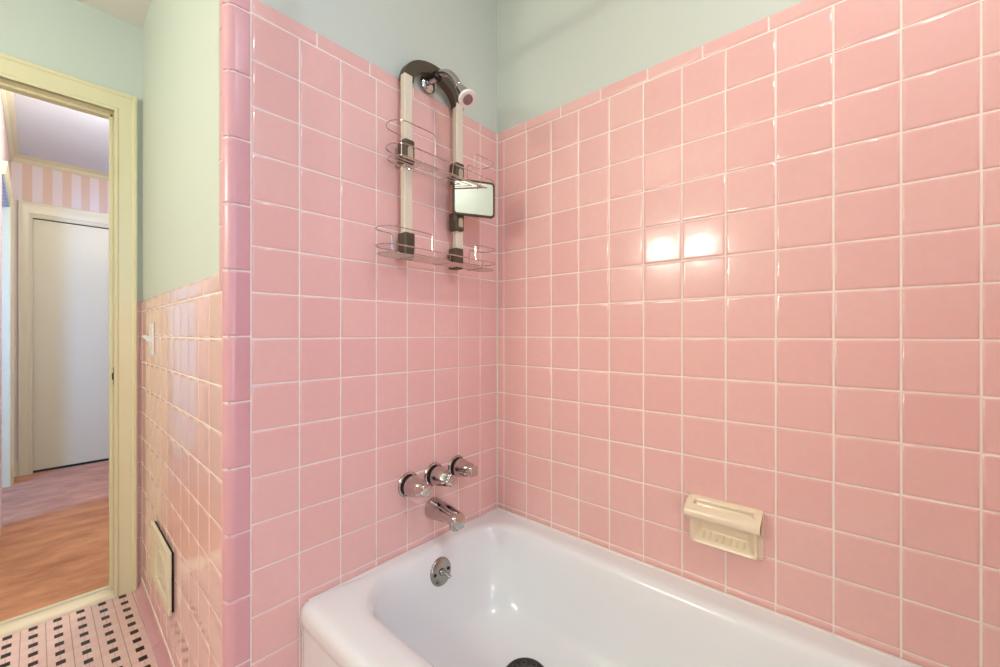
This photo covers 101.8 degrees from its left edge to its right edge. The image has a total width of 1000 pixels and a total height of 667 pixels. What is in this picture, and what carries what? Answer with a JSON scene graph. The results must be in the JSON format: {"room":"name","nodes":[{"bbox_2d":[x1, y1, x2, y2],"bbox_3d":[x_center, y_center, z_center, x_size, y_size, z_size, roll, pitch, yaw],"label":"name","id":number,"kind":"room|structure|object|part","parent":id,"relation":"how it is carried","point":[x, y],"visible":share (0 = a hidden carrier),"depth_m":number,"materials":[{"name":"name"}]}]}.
{"room":"bathroom","nodes":[
{"label":"bathroom","id":0,"kind":"room"},
{"bbox_2d":[0,92,9,534],"bbox_3d":[-3.123,-0.134,2.496,1.635,2.447,0.109,0,0,41],"label":"wall","id":1,"kind":"structure","parent":0,"point":[4,151],"depth_m":2.26,"materials":[{"name":"paint"}]},
{"bbox_2d":[2,199,13,487],"bbox_3d":[-3.549,0.058,2.886,0.086,2.063,0.125,0,0,41],"label":"trim","id":2,"kind":"structure","parent":1,"relation":"attached to","point":[7,212],"depth_m":2.89,"materials":[{"name":"beige paint"}]},
{"bbox_2d":[2,160,13,207],"bbox_3d":[-3.142,-0.936,2.598,0.926,0.075,0.024,0,0,41],"label":"trim","id":3,"kind":"structure","parent":1,"relation":"attached to","point":[6,179],"depth_m":2.49,"materials":[{"name":"beige paint"}]},
{"bbox_2d":[0,89,18,160],"bbox_3d":[-3.073,-1.330,2.553,1.635,0.054,0.044,0,0,41],"label":"trim","id":4,"kind":"structure","parent":1,"relation":"attached to","point":[7,97],"depth_m":2.56,"materials":[{"name":"white paint"}]},
{"bbox_2d":[10,161,108,461],"bbox_3d":[-3.672,-0.134,3.192,0.109,2.447,3.270,0,0,41],"label":"wall","id":5,"kind":"structure","parent":0,"point":[30,183],"depth_m":3.20,"materials":[{"name":"paint"}]},
{"bbox_2d":[14,461,17,476],"bbox_3d":[-3.685,1.032,3.084,0.014,0.117,0.037,0,0,41],"label":"baseboard","id":6,"kind":"structure","parent":5,"relation":"attached to","point":[15,462],"depth_m":3.09,"materials":[{"name":"white paint"}]},
{"bbox_2d":[12,154,108,180],"bbox_3d":[-3.202,-1.330,3.614,0.044,0.054,1.472,0,0,41],"label":"trim","id":7,"kind":"structure","parent":5,"relation":"attached to","point":[22,159],"depth_m":3.25,"materials":[{"name":"white paint"}]},
{"bbox_2d":[18,200,108,476],"bbox_3d":[-3.368,0.036,3.443,0.024,2.108,0.921,0,0,41],"label":"trim","id":8,"kind":"structure","parent":5,"relation":"attached to","point":[27,210],"depth_m":3.13,"materials":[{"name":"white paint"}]},
{"bbox_2d":[33,219,108,470],"bbox_3d":[-3.399,0.088,3.470,0.036,1.964,0.771,0,0,41],"label":"door","id":9,"kind":"structure","parent":5,"relation":"in","point":[71,261],"depth_m":3.31,"materials":[{"name":"white paint"}]},
{"bbox_2d":[14,93,108,172],"bbox_3d":[-2.730,-1.387,2.369,2.414,0.060,3.270,0,0,41],"label":"ceiling","id":10,"kind":"structure","parent":0,"point":[45,130],"depth_m":2.79,"materials":[{"name":"paint"}]},
{"bbox_2d":[0,0,141,585],"bbox_3d":[-2.093,-0.112,1.197,0.110,2.403,1.580,0,0,41],"label":"wall","id":11,"kind":"structure","parent":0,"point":[74,38],"depth_m":1.63,"materials":[{"name":"green paint"}]},
{"bbox_2d":[0,460,158,666],"bbox_3d":[-1.399,1.122,1.206,5.951,0.067,3.270,0,0,41],"label":"floor","id":12,"kind":"structure","parent":0,"point":[54,537],"depth_m":1.84,"materials":[{"name":"brown wood"}]},
{"bbox_2d":[300,507,922,666],"bbox_3d":[0.312,0.881,0.805,1.513,0.415,0.748,0,0,41],"label":"bathtub","id":13,"kind":"object","parent":12,"relation":"on","point":[497,590],"visible":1,"depth_m":1.17,"materials":[{"name":"white ceramic"}]},
{"bbox_3d":[-0.189,0.753,1.288,0.027,0.083,0.084,0,0,41],"label":"overflow plate","id":14,"kind":"part","parent":13,"relation":"part of","materials":[{"name":"silver metal"}]},
{"bbox_3d":[-0.171,0.756,1.281,0.038,0.030,0.019,0,0,-2],"label":"trip lever","id":15,"kind":"part","parent":13,"relation":"part of","materials":[{"name":"silver metal"}]},
{"bbox_2d":[506,657,543,666],"bbox_3d":[0.073,0.959,1.143,0.124,0.016,0.124,0,0,41],"label":"drain stopper","id":16,"kind":"object","parent":13,"relation":"on","point":[519,662],"visible":1,"depth_m":1.18,"materials":[{"name":"silver metal"}]},
{"bbox_2d":[76,0,150,28],"bbox_3d":[-0.466,-1.360,0.376,3.652,0.093,2.681,0,0,41],"label":"ceiling","id":17,"kind":"structure","parent":0,"point":[134,12],"depth_m":1.64,"materials":[{"name":"paint"}]},
{"bbox_2d":[141,0,222,666],"bbox_3d":[-1.076,-0.112,1.386,1.305,2.403,0.093,0,0,42],"label":"wall","id":18,"kind":"structure","parent":0,"point":[181,389],"depth_m":1.19,"materials":[{"name":"green paint"}]},
{"bbox_2d":[0,585,108,624],"bbox_3d":[-1.891,1.082,1.469,0.022,0.016,0.708,0,0,41],"label":"trim","id":19,"kind":"structure","parent":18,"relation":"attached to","point":[105,587],"depth_m":1.61,"materials":[{"name":"white paint"}]},
{"bbox_2d":[0,589,113,637],"bbox_3d":[-1.853,1.082,1.436,0.078,0.015,0.708,0,0,41],"label":"threshold","id":20,"kind":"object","parent":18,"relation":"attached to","point":[7,629],"depth_m":1.57,"materials":[{"name":"beige stone"}]},
{"bbox_2d":[0,52,137,596],"bbox_3d":[-1.866,0.044,1.448,0.132,2.092,0.850,0,0,41],"label":"door frame","id":21,"kind":"structure","parent":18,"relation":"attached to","point":[124,106],"depth_m":1.70,"materials":[{"name":"beige paint"}]},
{"bbox_2d":[143,323,154,355],"bbox_3d":[-1.323,0.023,1.528,0.074,0.124,0.030,0,0,41],"label":"light switch","id":22,"kind":"object","parent":18,"relation":"attached to","point":[151,338],"visible":1,"depth_m":1.52,"materials":[{"name":"white plastic"}]},
{"bbox_2d":[149,323,154,355],"bbox_3d":[-1.315,0.023,1.536,0.074,0.124,0.008,0,0,42],"label":"switch plate","id":23,"kind":"object","parent":22,"relation":"attached to","point":[151,325],"depth_m":1.52,"materials":[{"name":"white plastic"}]},
{"bbox_2d":[134,576,174,666],"bbox_3d":[-1.091,1.067,1.325,1.234,0.050,0.029,0,0,42],"label":"baseboard","id":24,"kind":"structure","parent":18,"relation":"attached to","point":[163,657],"depth_m":1.48,"materials":[{"name":"pink tile"}]},
{"bbox_2d":[150,520,173,616],"bbox_3d":[-1.157,0.783,1.375,0.338,0.196,0.033,0,0,42],"label":"air vent","id":25,"kind":"object","parent":18,"relation":"in","point":[161,553],"visible":1,"depth_m":1.33,"materials":[{"name":"beige metal"}]},
{"bbox_2d":[228,0,496,666],"bbox_3d":[-0.342,-0.112,1.280,0.099,2.403,0.908,0,0,41],"label":"wall","id":26,"kind":"structure","parent":0,"point":[368,370],"depth_m":1.13,"materials":[{"name":"pink tile"}]},
{"bbox_2d":[219,0,249,666],"bbox_3d":[-0.610,0.154,0.937,0.050,1.873,0.054,0,0,41],"label":"trim","id":27,"kind":"structure","parent":26,"relation":"attached to","point":[234,22],"depth_m":0.92,"materials":[{"name":"pink tile"}]},
{"bbox_2d":[398,472,430,497],"bbox_3d":[-0.252,0.470,1.238,0.092,0.077,0.077,0,0,41],"label":"handle","id":28,"kind":"object","parent":26,"relation":"attached to","point":[410,484],"visible":1,"depth_m":1.22,"materials":[{"name":"silver metal"}]},
{"bbox_2d":[424,462,456,486],"bbox_3d":[-0.186,0.465,1.314,0.092,0.077,0.077,0,0,41],"label":"handle","id":29,"kind":"object","parent":26,"relation":"attached to","point":[435,474],"visible":0.98,"depth_m":1.30,"materials":[{"name":"silver metal"}]},
{"bbox_3d":[-0.178,0.465,1.307,0.072,0.063,0.063,0,0,41],"label":"knob","id":30,"kind":"part","parent":29,"relation":"part of","materials":[{"name":"silver metal"}]},
{"bbox_2d":[425,497,464,531],"bbox_3d":[-0.173,0.573,1.297,0.134,0.069,0.065,0,0,41],"label":"tub spout","id":31,"kind":"object","parent":26,"relation":"attached to","point":[437,509],"visible":1,"depth_m":1.28,"materials":[{"name":"silver metal"}]},
{"bbox_2d":[449,522,463,531],"bbox_3d":[-0.135,0.594,1.264,0.035,0.024,0.047,0,0,41],"label":"outlet","id":32,"kind":"object","parent":31,"relation":"attached to","point":[454,526],"depth_m":1.24,"materials":[{"name":"silver metal"}]},
{"bbox_2d":[420,69,475,107],"bbox_3d":[-0.155,-0.757,1.250,0.210,0.174,0.063,0,0,41],"label":"showerhead","id":33,"kind":"object","parent":26,"relation":"attached to","point":[466,97],"visible":0.98,"depth_m":1.23,"materials":[{"name":"silver metal"}]},
{"bbox_3d":[-0.213,-0.812,1.300,0.043,0.023,0.020,0,0,41],"label":"arm","id":34,"kind":"part","parent":33,"relation":"part of","materials":[{"name":"silver metal"}]},
{"bbox_2d":[375,60,494,271],"bbox_3d":[-0.186,-0.536,1.276,0.112,0.641,0.456,0,0,41],"label":"shower caddy","id":35,"kind":"object","parent":33,"relation":"hanging from","point":[473,198],"visible":0.96,"depth_m":1.29,"materials":[{"name":"silver metal"}]},
{"bbox_3d":[-0.281,-0.504,1.225,0.022,0.546,0.030,0,0,41],"label":"rail","id":36,"kind":"part","parent":35,"relation":"part of","materials":[{"name":"beige plastic"}]},
{"bbox_3d":[-0.143,-0.504,1.383,0.022,0.546,0.030,0,0,41],"label":"rail","id":37,"kind":"part","parent":35,"relation":"part of","materials":[{"name":"beige plastic"}]},
{"bbox_3d":[-0.087,-0.452,1.363,0.147,0.120,0.013,0,0,-22],"label":"mirror frame","id":38,"kind":"part","parent":35,"relation":"part of","materials":[{"name":"black plastic"}]},
{"bbox_2d":[455,180,492,215],"bbox_3d":[-0.086,-0.452,1.360,0.134,0.106,0.001,0,0,-22],"label":"mirror glass","id":39,"kind":"object","parent":35,"relation":"attached to","point":[472,197],"depth_m":1.36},
{"bbox_3d":[-0.094,-0.685,1.191,0.026,0.020,0.031,0,0,41],"label":"nozzle plate","id":40,"kind":"part","parent":33,"relation":"part of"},
{"bbox_2d":[448,455,477,477],"bbox_3d":[-0.119,0.463,1.390,0.092,0.077,0.077,0,0,41],"label":"handle","id":41,"kind":"object","parent":26,"relation":"attached to","point":[458,466],"visible":0.97,"depth_m":1.38,"materials":[{"name":"silver metal"}]},
{"bbox_3d":[-0.111,0.463,1.384,0.072,0.063,0.063,0,0,41],"label":"knob","id":42,"kind":"part","parent":41,"relation":"part of","materials":[{"name":"silver metal"}]},
{"bbox_2d":[497,0,999,666],"bbox_3d":[0.568,-0.112,1.166,1.619,2.403,0.131,0,0,41],"label":"wall","id":43,"kind":"structure","parent":0,"point":[748,251],"depth_m":1.00,"materials":[{"name":"pink tile"}]},
{"bbox_2d":[684,493,763,560],"bbox_3d":[0.571,0.500,1.044,0.174,0.123,0.050,0,0,41],"label":"soap dish","id":44,"kind":"object","parent":43,"relation":"attached to","point":[733,528],"visible":1,"depth_m":1.04,"materials":[{"name":"beige ceramic"}]}
]}

